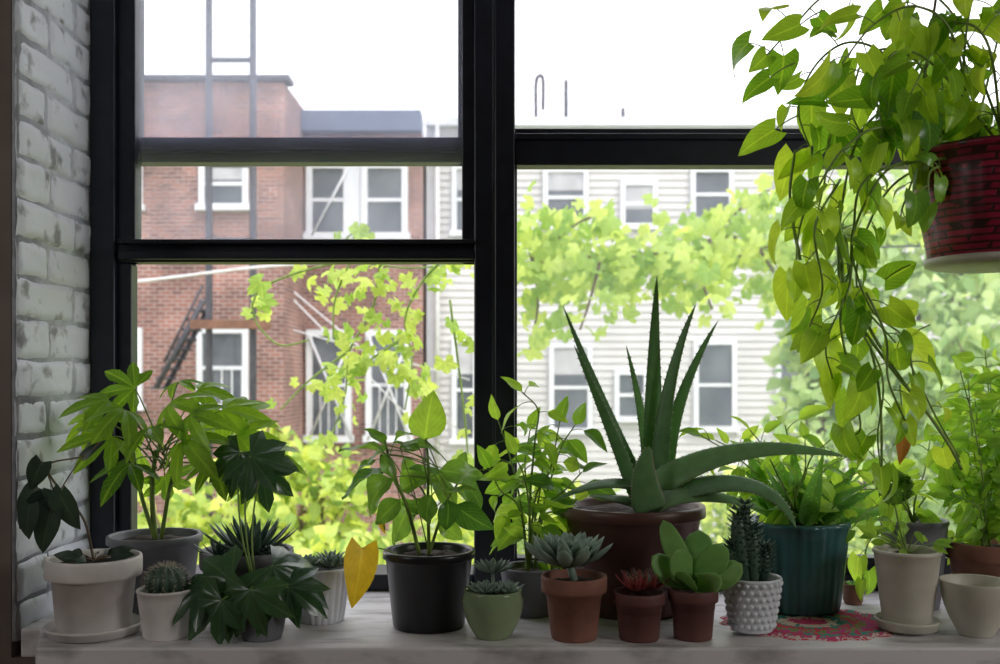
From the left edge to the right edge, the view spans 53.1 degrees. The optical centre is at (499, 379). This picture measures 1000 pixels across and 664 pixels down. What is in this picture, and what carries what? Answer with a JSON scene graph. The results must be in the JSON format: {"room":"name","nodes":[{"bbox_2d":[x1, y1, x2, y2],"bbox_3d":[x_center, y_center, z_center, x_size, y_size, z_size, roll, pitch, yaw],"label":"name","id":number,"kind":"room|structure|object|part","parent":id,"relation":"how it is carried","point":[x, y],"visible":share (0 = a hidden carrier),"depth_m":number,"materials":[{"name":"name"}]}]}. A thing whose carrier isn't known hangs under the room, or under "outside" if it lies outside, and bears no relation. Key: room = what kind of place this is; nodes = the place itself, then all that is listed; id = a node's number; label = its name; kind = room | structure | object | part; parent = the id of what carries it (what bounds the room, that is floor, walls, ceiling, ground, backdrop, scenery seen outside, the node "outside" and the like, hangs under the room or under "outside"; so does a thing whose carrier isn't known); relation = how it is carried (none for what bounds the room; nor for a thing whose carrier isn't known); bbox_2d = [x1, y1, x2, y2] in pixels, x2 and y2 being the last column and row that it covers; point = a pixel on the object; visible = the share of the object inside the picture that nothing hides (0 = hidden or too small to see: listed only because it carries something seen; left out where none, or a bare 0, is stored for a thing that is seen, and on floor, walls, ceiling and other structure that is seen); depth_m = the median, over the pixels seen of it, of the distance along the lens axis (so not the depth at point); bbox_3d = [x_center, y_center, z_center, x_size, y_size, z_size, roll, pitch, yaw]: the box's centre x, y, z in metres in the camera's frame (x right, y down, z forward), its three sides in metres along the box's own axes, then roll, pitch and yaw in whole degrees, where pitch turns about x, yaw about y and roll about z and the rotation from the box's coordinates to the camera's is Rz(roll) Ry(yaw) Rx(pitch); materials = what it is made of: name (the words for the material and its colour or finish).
{"room":"studio apartment","nodes":[
{"label":"studio apartment","id":0,"kind":"room"},
{"bbox_2d":[0,0,90,663],"bbox_3d":[0.100,-0.170,1.725,5.000,2.700,0.390,0,0,0],"label":"window trim","id":1,"kind":"structure","parent":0,"point":[10,651],"depth_m":1.53,"materials":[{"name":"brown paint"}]},
{"bbox_2d":[91,0,493,590],"bbox_3d":[-0.372,-0.370,1.845,0.723,1.500,0.110,0,0,0],"label":"frame","id":2,"kind":"object","parent":1,"relation":"attached to","point":[113,283],"visible":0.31,"depth_m":1.79,"materials":[{"name":"black paint"}]},
{"bbox_2d":[117,0,473,264],"bbox_3d":[-0.373,-0.641,1.829,0.653,0.858,0.107,0,0,0],"label":"window","id":3,"kind":"structure","parent":1,"relation":"in","point":[131,248],"depth_m":1.80,"materials":[{"name":"black paint"}]},
{"bbox_3d":[-0.375,-0.736,1.859,0.649,0.668,0.047,0,0,0],"label":"upper sash","id":4,"kind":"part","parent":3,"relation":"part of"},
{"bbox_2d":[21,591,999,663],"bbox_3d":[0.163,0.403,1.640,1.794,0.045,0.440,0,0,0],"label":"window sill","id":5,"kind":"structure","parent":1,"relation":"attached to","point":[366,634],"depth_m":1.42,"materials":[{"name":"white marble with grey veins"}]},
{"bbox_2d":[17,440,142,642],"bbox_3d":[-0.626,0.235,1.498,0.178,0.290,0.146,0,0,0],"label":"philodendron","id":6,"kind":"object","parent":5,"relation":"on","point":[93,590],"visible":0.98,"depth_m":1.45,"materials":[{"name":"white ceramic"}]},
{"bbox_2d":[43,548,142,633],"bbox_3d":[-0.609,0.319,1.500,0.138,0.109,0.138,0,0,0],"label":"pot","id":7,"kind":"object","parent":6,"relation":"on","point":[93,590],"depth_m":1.45,"materials":[{"name":"white ceramic"}]},
{"bbox_2d":[136,560,191,641],"bbox_3d":[-0.494,0.323,1.480,0.084,0.113,0.084,0,0,0],"label":"potted cactus","id":8,"kind":"object","parent":5,"relation":"on","point":[161,595],"visible":0.94,"depth_m":1.45,"materials":[{"name":"white ceramic"}]},
{"bbox_2d":[136,586,189,641],"bbox_3d":[-0.494,0.344,1.480,0.084,0.072,0.084,0,0,0],"label":"pot","id":9,"kind":"object","parent":8,"relation":"on","point":[158,606],"depth_m":1.45,"materials":[{"name":"white ceramic"}]},
{"bbox_2d":[56,362,307,614],"bbox_3d":[-0.524,0.175,1.631,0.414,0.411,0.270,0,0,0],"label":"potted aralia","id":10,"kind":"object","parent":5,"relation":"on","point":[214,425],"visible":0.85,"depth_m":1.60,"materials":[{"name":"plant"}]},
{"bbox_2d":[106,527,202,614],"bbox_3d":[-0.573,0.318,1.660,0.153,0.124,0.153,0,0,0],"label":"pot","id":11,"kind":"object","parent":10,"relation":"on","point":[171,544],"depth_m":1.62,"materials":[{"name":"grey ceramic"}]},
{"bbox_2d":[193,514,299,576],"bbox_3d":[-0.405,0.300,1.600,0.164,0.160,0.154,0,0,0],"label":"agave","id":12,"kind":"object","parent":5,"relation":"on","point":[262,540],"visible":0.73,"depth_m":1.57,"materials":[{"name":"plant"}]},
{"bbox_2d":[199,543,293,576],"bbox_3d":[-0.405,0.325,1.600,0.147,0.110,0.147,0,0,0],"label":"pot","id":13,"kind":"object","parent":12,"relation":"on","point":[262,553],"depth_m":1.56,"materials":[{"name":"grey ceramic"}]},
{"bbox_2d":[172,430,329,644],"bbox_3d":[-0.368,0.231,1.485,0.241,0.308,0.137,0,0,8],"label":"potted fatsia","id":14,"kind":"object","parent":5,"relation":"on","point":[255,605],"visible":0.98,"depth_m":1.46,"materials":[{"name":"plant"}]},
{"bbox_2d":[241,617,285,642],"bbox_3d":[-0.351,0.354,1.475,0.078,0.051,0.078,0,0,0],"label":"pot","id":15,"kind":"object","parent":14,"relation":"on","point":[275,625],"depth_m":1.45,"materials":[{"name":"grey ceramic"}]},
{"bbox_2d":[299,549,347,625],"bbox_3d":[-0.280,0.325,1.580,0.102,0.110,0.096,0,0,0],"label":"potted sedum","id":16,"kind":"object","parent":5,"relation":"on","point":[330,572],"visible":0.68,"depth_m":1.55,"materials":[{"name":"green succulent leaf"},{"name":"white ceramic"},{"name":"soil"}]},
{"bbox_2d":[338,390,493,633],"bbox_3d":[-0.128,0.198,1.542,0.239,0.365,0.155,0,0,0],"label":"potted plant","id":17,"kind":"object","parent":5,"relation":"on","point":[427,581],"visible":1,"depth_m":1.51,"materials":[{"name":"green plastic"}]},
{"bbox_2d":[383,542,474,633],"bbox_3d":[-0.110,0.321,1.548,0.142,0.118,0.142,0,0,0],"label":"pot","id":18,"kind":"object","parent":17,"relation":"on","point":[427,581],"depth_m":1.50,"materials":[{"name":"black plastic"}]},
{"bbox_2d":[462,557,524,640],"bbox_3d":[-0.009,0.323,1.480,0.093,0.114,0.091,0,0,0],"label":"potted succulent","id":19,"kind":"object","parent":5,"relation":"on","point":[493,610],"visible":1,"depth_m":1.45,"materials":[{"name":"green ceramic"}]},
{"bbox_2d":[462,583,523,640],"bbox_3d":[-0.010,0.345,1.480,0.091,0.071,0.091,0,0,0],"label":"pot","id":20,"kind":"object","parent":19,"relation":"on","point":[492,611],"depth_m":1.45,"materials":[{"name":"green ceramic"}]},
{"bbox_2d":[477,377,616,618],"bbox_3d":[0.058,0.187,1.630,0.272,0.386,0.147,0,0,0],"label":"plant","id":21,"kind":"object","parent":5,"relation":"on","point":[528,572],"visible":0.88,"depth_m":1.60,"materials":[{"name":"green plant"}]},
{"bbox_3d":[0.049,0.342,1.630,0.100,0.077,0.100,0,0,0],"label":"pot","id":22,"kind":"part","parent":21,"relation":"part of","materials":[{"name":"grey ceramic"}]},
{"bbox_2d":[524,531,612,642],"bbox_3d":[0.101,0.303,1.471,0.130,0.154,0.135,0,0,0],"label":"potted echeveria","id":23,"kind":"object","parent":5,"relation":"on","point":[573,595],"visible":1,"depth_m":1.44,"materials":[{"name":"ceramic"}]},
{"bbox_2d":[541,569,606,642],"bbox_3d":[0.109,0.334,1.475,0.097,0.092,0.097,0,0,0],"label":"pot","id":24,"kind":"object","parent":23,"relation":"on","point":[574,596],"depth_m":1.44,"materials":[{"name":"ceramic"}]},
{"bbox_2d":[613,567,669,643],"bbox_3d":[0.209,0.330,1.469,0.085,0.101,0.081,0,0,0],"label":"potted sempervivum","id":25,"kind":"object","parent":5,"relation":"on","point":[639,604],"visible":0.94,"depth_m":1.45,"materials":[{"name":"ceramic"}]},
{"bbox_2d":[613,586,664,643],"bbox_3d":[0.204,0.345,1.470,0.076,0.070,0.076,0,0,0],"label":"pot","id":26,"kind":"object","parent":25,"relation":"on","point":[638,608],"depth_m":1.44,"materials":[{"name":"ceramic"}]},
{"bbox_2d":[651,520,742,641],"bbox_3d":[0.282,0.295,1.467,0.133,0.170,0.087,0,0,-17],"label":"plant","id":27,"kind":"object","parent":5,"relation":"on","point":[697,568],"visible":1,"depth_m":1.46,"materials":[{"name":"plant"}]},
{"bbox_3d":[0.285,0.343,1.475,0.074,0.073,0.074,0,0,0],"label":"pot","id":28,"kind":"part","parent":27,"relation":"part of","materials":[{"name":"ceramic"}]},
{"bbox_2d":[553,277,845,619],"bbox_3d":[0.320,0.105,1.619,0.458,0.551,0.257,0,0,18],"label":"aloe","id":29,"kind":"object","parent":5,"relation":"on","point":[660,486],"visible":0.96,"depth_m":1.58,"materials":[{"name":"green plant"}]},
{"bbox_2d":[719,609,892,641],"bbox_3d":[0.482,0.378,1.560,0.282,0.005,0.220,0,0,0],"label":"doily","id":30,"kind":"object","parent":5,"relation":"on","point":[843,625],"visible":0.7,"depth_m":1.52,"materials":[{"name":"fabric"}]},
{"bbox_2d":[721,497,782,633],"bbox_3d":[0.378,0.275,1.500,0.091,0.198,0.090,0,0,0],"label":"potted cactus","id":31,"kind":"object","parent":30,"relation":"on","point":[752,604],"visible":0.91,"depth_m":1.49,"materials":[{"name":"white ceramic"}]},
{"bbox_2d":[723,573,782,633],"bbox_3d":[0.378,0.334,1.500,0.091,0.080,0.090,0,0,0],"label":"pot","id":32,"kind":"object","parent":31,"relation":"on","point":[752,604],"depth_m":1.47,"materials":[{"name":"white ceramic"}]},
{"bbox_2d":[678,405,884,615],"bbox_3d":[0.468,0.207,1.645,0.391,0.334,0.174,0,0,-14],"label":"potted fern","id":33,"kind":"object","parent":30,"relation":"on","point":[810,557],"visible":0.8,"depth_m":1.60,"materials":[{"name":"green plant"}]},
{"bbox_2d":[750,514,851,615],"bbox_3d":[0.490,0.302,1.650,0.177,0.145,0.177,0,0,0],"label":"pot","id":34,"kind":"object","parent":33,"relation":"on","point":[810,557],"depth_m":1.58,"materials":[{"name":"teal ceramic"}]},
{"bbox_2d":[843,580,862,604],"bbox_3d":[0.600,0.361,1.700,0.037,0.039,0.038,0,0,0],"label":"pot","id":35,"kind":"object","parent":5,"relation":"on","point":[850,597],"visible":0.79,"depth_m":1.69,"materials":[{"name":"ceramic"}]},
{"bbox_2d":[835,423,953,610],"bbox_3d":[0.655,0.226,1.654,0.250,0.308,0.164,0,0,0],"label":"potted plant","id":36,"kind":"object","parent":5,"relation":"on","point":[934,528],"visible":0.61,"depth_m":1.64,"materials":[{"name":"plant"}]},
{"bbox_2d":[856,469,953,634],"bbox_3d":[0.607,0.253,1.509,0.138,0.246,0.110,0,0,-23],"label":"potted plant","id":37,"kind":"object","parent":5,"relation":"on","point":[907,575],"visible":0.92,"depth_m":1.48,"materials":[{"name":"beige ceramic"}]},
{"bbox_2d":[872,544,942,624],"bbox_3d":[0.615,0.312,1.512,0.099,0.114,0.099,0,0,0],"label":"pot","id":38,"kind":"object","parent":37,"relation":"on","point":[907,575],"depth_m":1.48,"materials":[{"name":"beige ceramic"}]},
{"bbox_2d":[926,333,999,576],"bbox_3d":[0.814,0.150,1.656,0.268,0.459,0.158,0,0,0],"label":"potted plant","id":39,"kind":"object","parent":5,"relation":"on","point":[975,544],"visible":0.92,"depth_m":1.62,"materials":[{"name":"plant"}]},
{"bbox_2d":[939,573,999,638],"bbox_3d":[0.710,0.339,1.492,0.102,0.082,0.102,0,0,0],"label":"ceramic bowl","id":40,"kind":"object","parent":5,"relation":"on","point":[971,602],"visible":1,"depth_m":1.46,"materials":[{"name":"beige ceramic"}]},
{"bbox_2d":[517,169,907,169],"bbox_3d":[0.513,-0.393,1.847,0.973,0.007,0.005,0,0,0],"label":"strip","id":41,"kind":"object","parent":1,"relation":"attached to","point":[517,169],"visible":0.02,"depth_m":1.85,"materials":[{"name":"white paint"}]},
{"bbox_2d":[494,0,944,590],"bbox_3d":[0.525,-0.370,1.845,1.070,1.500,0.110,0,0,0],"label":"frame","id":42,"kind":"object","parent":1,"relation":"attached to","point":[504,10],"visible":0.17,"depth_m":1.79,"materials":[{"name":"black paint"}]},
{"bbox_2d":[515,129,950,573],"bbox_3d":[0.513,-0.057,1.833,0.973,0.814,0.085,0,0,0],"label":"sash","id":43,"kind":"object","parent":42,"relation":"in","point":[534,148],"visible":0.47,"depth_m":1.80,"materials":[{"name":"black paint"}]},
{"bbox_2d":[11,0,90,640],"bbox_3d":[-0.739,-0.377,1.663,0.019,1.553,0.273,0,0,0],"label":"brick wall reveal","id":44,"kind":"structure","parent":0,"point":[51,162],"depth_m":1.62,"materials":[{"name":"white brick"}]},
{"bbox_2d":[561,497,705,619],"bbox_3d":[0.219,0.293,1.660,0.241,0.174,0.241,0,0,0],"label":"pot","id":45,"kind":"object","parent":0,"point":[632,528],"depth_m":1.57,"materials":[{"name":"brown ceramic"}]},
{"bbox_2d":[879,516,949,610],"bbox_3d":[0.696,0.307,1.680,0.110,0.146,0.110,0,0,0],"label":"pot","id":46,"kind":"object","parent":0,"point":[934,528],"depth_m":1.64,"materials":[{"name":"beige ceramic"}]},
{"bbox_2d":[923,251,999,273],"bbox_3d":[0.649,-0.154,1.320,0.169,0.012,0.169,0,0,0],"label":"drip tray","id":47,"kind":"object","parent":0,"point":[961,262],"depth_m":1.29,"materials":[{"name":"beige ceramic"}]},
{"bbox_2d":[945,538,999,576],"bbox_3d":[0.812,0.324,1.670,0.130,0.111,0.130,0,0,0],"label":"pot","id":48,"kind":"object","parent":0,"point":[981,556],"depth_m":1.63,"materials":[{"name":"ceramic"}]},
{"bbox_3d":[0.100,-1.570,-0.390,5.200,0.100,4.620,0,0,0],"label":"ceiling","id":49,"kind":"structure","parent":0,"visible":0},
{"bbox_2d":[731,0,999,502],"bbox_3d":[0.535,-0.679,1.317,0.433,1.682,0.242,0,0,0],"label":"pothos","id":50,"kind":"object","parent":49,"relation":"hanging from","point":[933,117],"visible":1,"depth_m":1.28,"materials":[{"name":"green plant"}]},
{"bbox_2d":[914,135,999,258],"bbox_3d":[0.649,-0.228,1.320,0.204,0.145,0.204,0,0,0],"label":"basket","id":51,"kind":"object","parent":50,"relation":"on","point":[966,222],"depth_m":1.26,"materials":[{"name":"red wicker"}]},
{"label":"outside","id":52,"kind":"structure","parent":0,"visible":0},
{"bbox_3d":[0.000,4.700,30.975,80.000,0.200,58.050,0,0,0],"label":"ground","id":53,"kind":"structure","parent":52,"visible":0},
{"bbox_2d":[150,285,213,388],"bbox_3d":[-5.471,1.487,17.250,0.955,6.226,0.589,0,0,0],"label":"stair","id":54,"kind":"structure","parent":53,"relation":"on","point":[178,348],"depth_m":16.99,"materials":[{"name":"metal"}]},
{"bbox_2d":[190,0,270,533],"bbox_3d":[-4.001,-1.450,14.927,1.177,12.100,0.254,0,0,0],"label":"ladder","id":55,"kind":"object","parent":53,"relation":"on","point":[208,324],"visible":0.61,"depth_m":14.96,"materials":[{"name":"metal"}]},
{"bbox_2d":[137,423,396,564],"bbox_3d":[-2.137,2.509,8.171,2.122,4.192,4.153,0,0,-26],"label":"bush","id":56,"kind":"object","parent":53,"relation":"on","point":[312,536],"visible":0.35,"depth_m":7.93,"materials":[{"name":"green plant"}]},
{"bbox_2d":[137,74,426,543],"bbox_3d":[-5.744,-0.457,22.025,8.368,10.115,7.950,0,0,0],"label":"brick apartment building","id":57,"kind":"structure","parent":53,"relation":"on","point":[294,202],"depth_m":18.20,"materials":[{"name":"red brick"}]},
{"bbox_2d":[240,221,473,483],"bbox_3d":[-0.411,2.050,3.094,0.765,5.099,0.403,0,0,0],"label":"grapevine","id":58,"kind":"object","parent":53,"relation":"on","point":[355,365],"visible":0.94,"depth_m":2.99,"materials":[{"name":"green plant"}]},
{"bbox_2d":[423,122,426,136],"bbox_3d":[7.650,-2.086,35.000,35.700,13.372,2.000,0,0,0],"label":"building","id":59,"kind":"structure","parent":53,"relation":"on","point":[424,123],"depth_m":34.00,"materials":[{"name":"white paint"}]},
{"bbox_2d":[375,426,878,564],"bbox_3d":[1.085,2.505,8.770,4.583,4.201,3.086,0,0,10],"label":"bush","id":60,"kind":"object","parent":53,"relation":"on","point":[707,527],"visible":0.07,"depth_m":8.55,"materials":[{"name":"green plant"}]},
{"bbox_2d":[470,170,923,364],"bbox_3d":[1.368,1.645,5.034,3.021,5.912,0.829,0,0,-8],"label":"grapevine","id":61,"kind":"object","parent":53,"relation":"on","point":[554,256],"visible":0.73,"depth_m":4.84,"materials":[{"name":"green plant"}]},
{"bbox_2d":[426,117,999,553],"bbox_3d":[6.220,-0.365,23.621,15.440,9.930,6.757,0,0,0],"label":"house","id":62,"kind":"structure","parent":53,"relation":"on","point":[732,376],"depth_m":20.47,"materials":[{"name":"beige"}]},
{"bbox_2d":[534,74,544,116],"bbox_3d":[0.830,-5.967,21.000,0.236,0.931,0.079,0,0,0],"label":"pipe","id":63,"kind":"object","parent":62,"relation":"on","point":[538,76],"visible":0.98,"depth_m":20.97,"materials":[{"name":"metal"}]},
{"bbox_2d":[564,79,567,116],"bbox_3d":[1.386,-5.870,21.000,0.088,0.861,0.086,0,0,0],"label":"pipe","id":64,"kind":"object","parent":62,"relation":"on","point":[565,80],"visible":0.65,"depth_m":20.96,"materials":[{"name":"metal"}]},
{"bbox_2d":[621,107,624,116],"bbox_3d":[2.583,-5.544,21.000,0.088,0.336,0.086,0,0,0],"label":"pipe","id":65,"kind":"object","parent":62,"relation":"on","point":[623,108],"visible":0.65,"depth_m":20.96,"materials":[{"name":"metal"}]},
{"bbox_2d":[642,245,923,252],"bbox_3d":[1.252,1.901,5.500,4.704,5.398,0.057,0,0,0],"label":"trellis wire","id":66,"kind":"object","parent":53,"relation":"on","point":[896,246],"visible":0.02,"depth_m":5.50,"materials":[{"name":"metal"}]},
{"bbox_2d":[745,170,999,553],"bbox_3d":[4.913,0.937,11.606,4.157,7.333,3.215,0,0,0],"label":"tree","id":67,"kind":"object","parent":53,"relation":"on","point":[956,337],"visible":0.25,"depth_m":11.31,"materials":[{"name":"green plant"}]},
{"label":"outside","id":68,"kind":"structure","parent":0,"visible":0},
{"bbox_2d":[293,291,469,459],"bbox_3d":[-1.300,0.066,11.000,1.950,2.079,0.015,0,0,0],"label":"utility wire","id":69,"kind":"object","parent":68,"point":[294,291],"visible":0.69,"depth_m":10.99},
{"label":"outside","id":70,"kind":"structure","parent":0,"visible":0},
{"bbox_2d":[137,265,301,282],"bbox_3d":[-2.760,-1.332,12.000,5.043,0.490,0.035,0,0,0],"label":"clothesline","id":71,"kind":"object","parent":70,"point":[261,266],"visible":0.41,"depth_m":11.99,"materials":[{"name":"fabric"}]}
]}

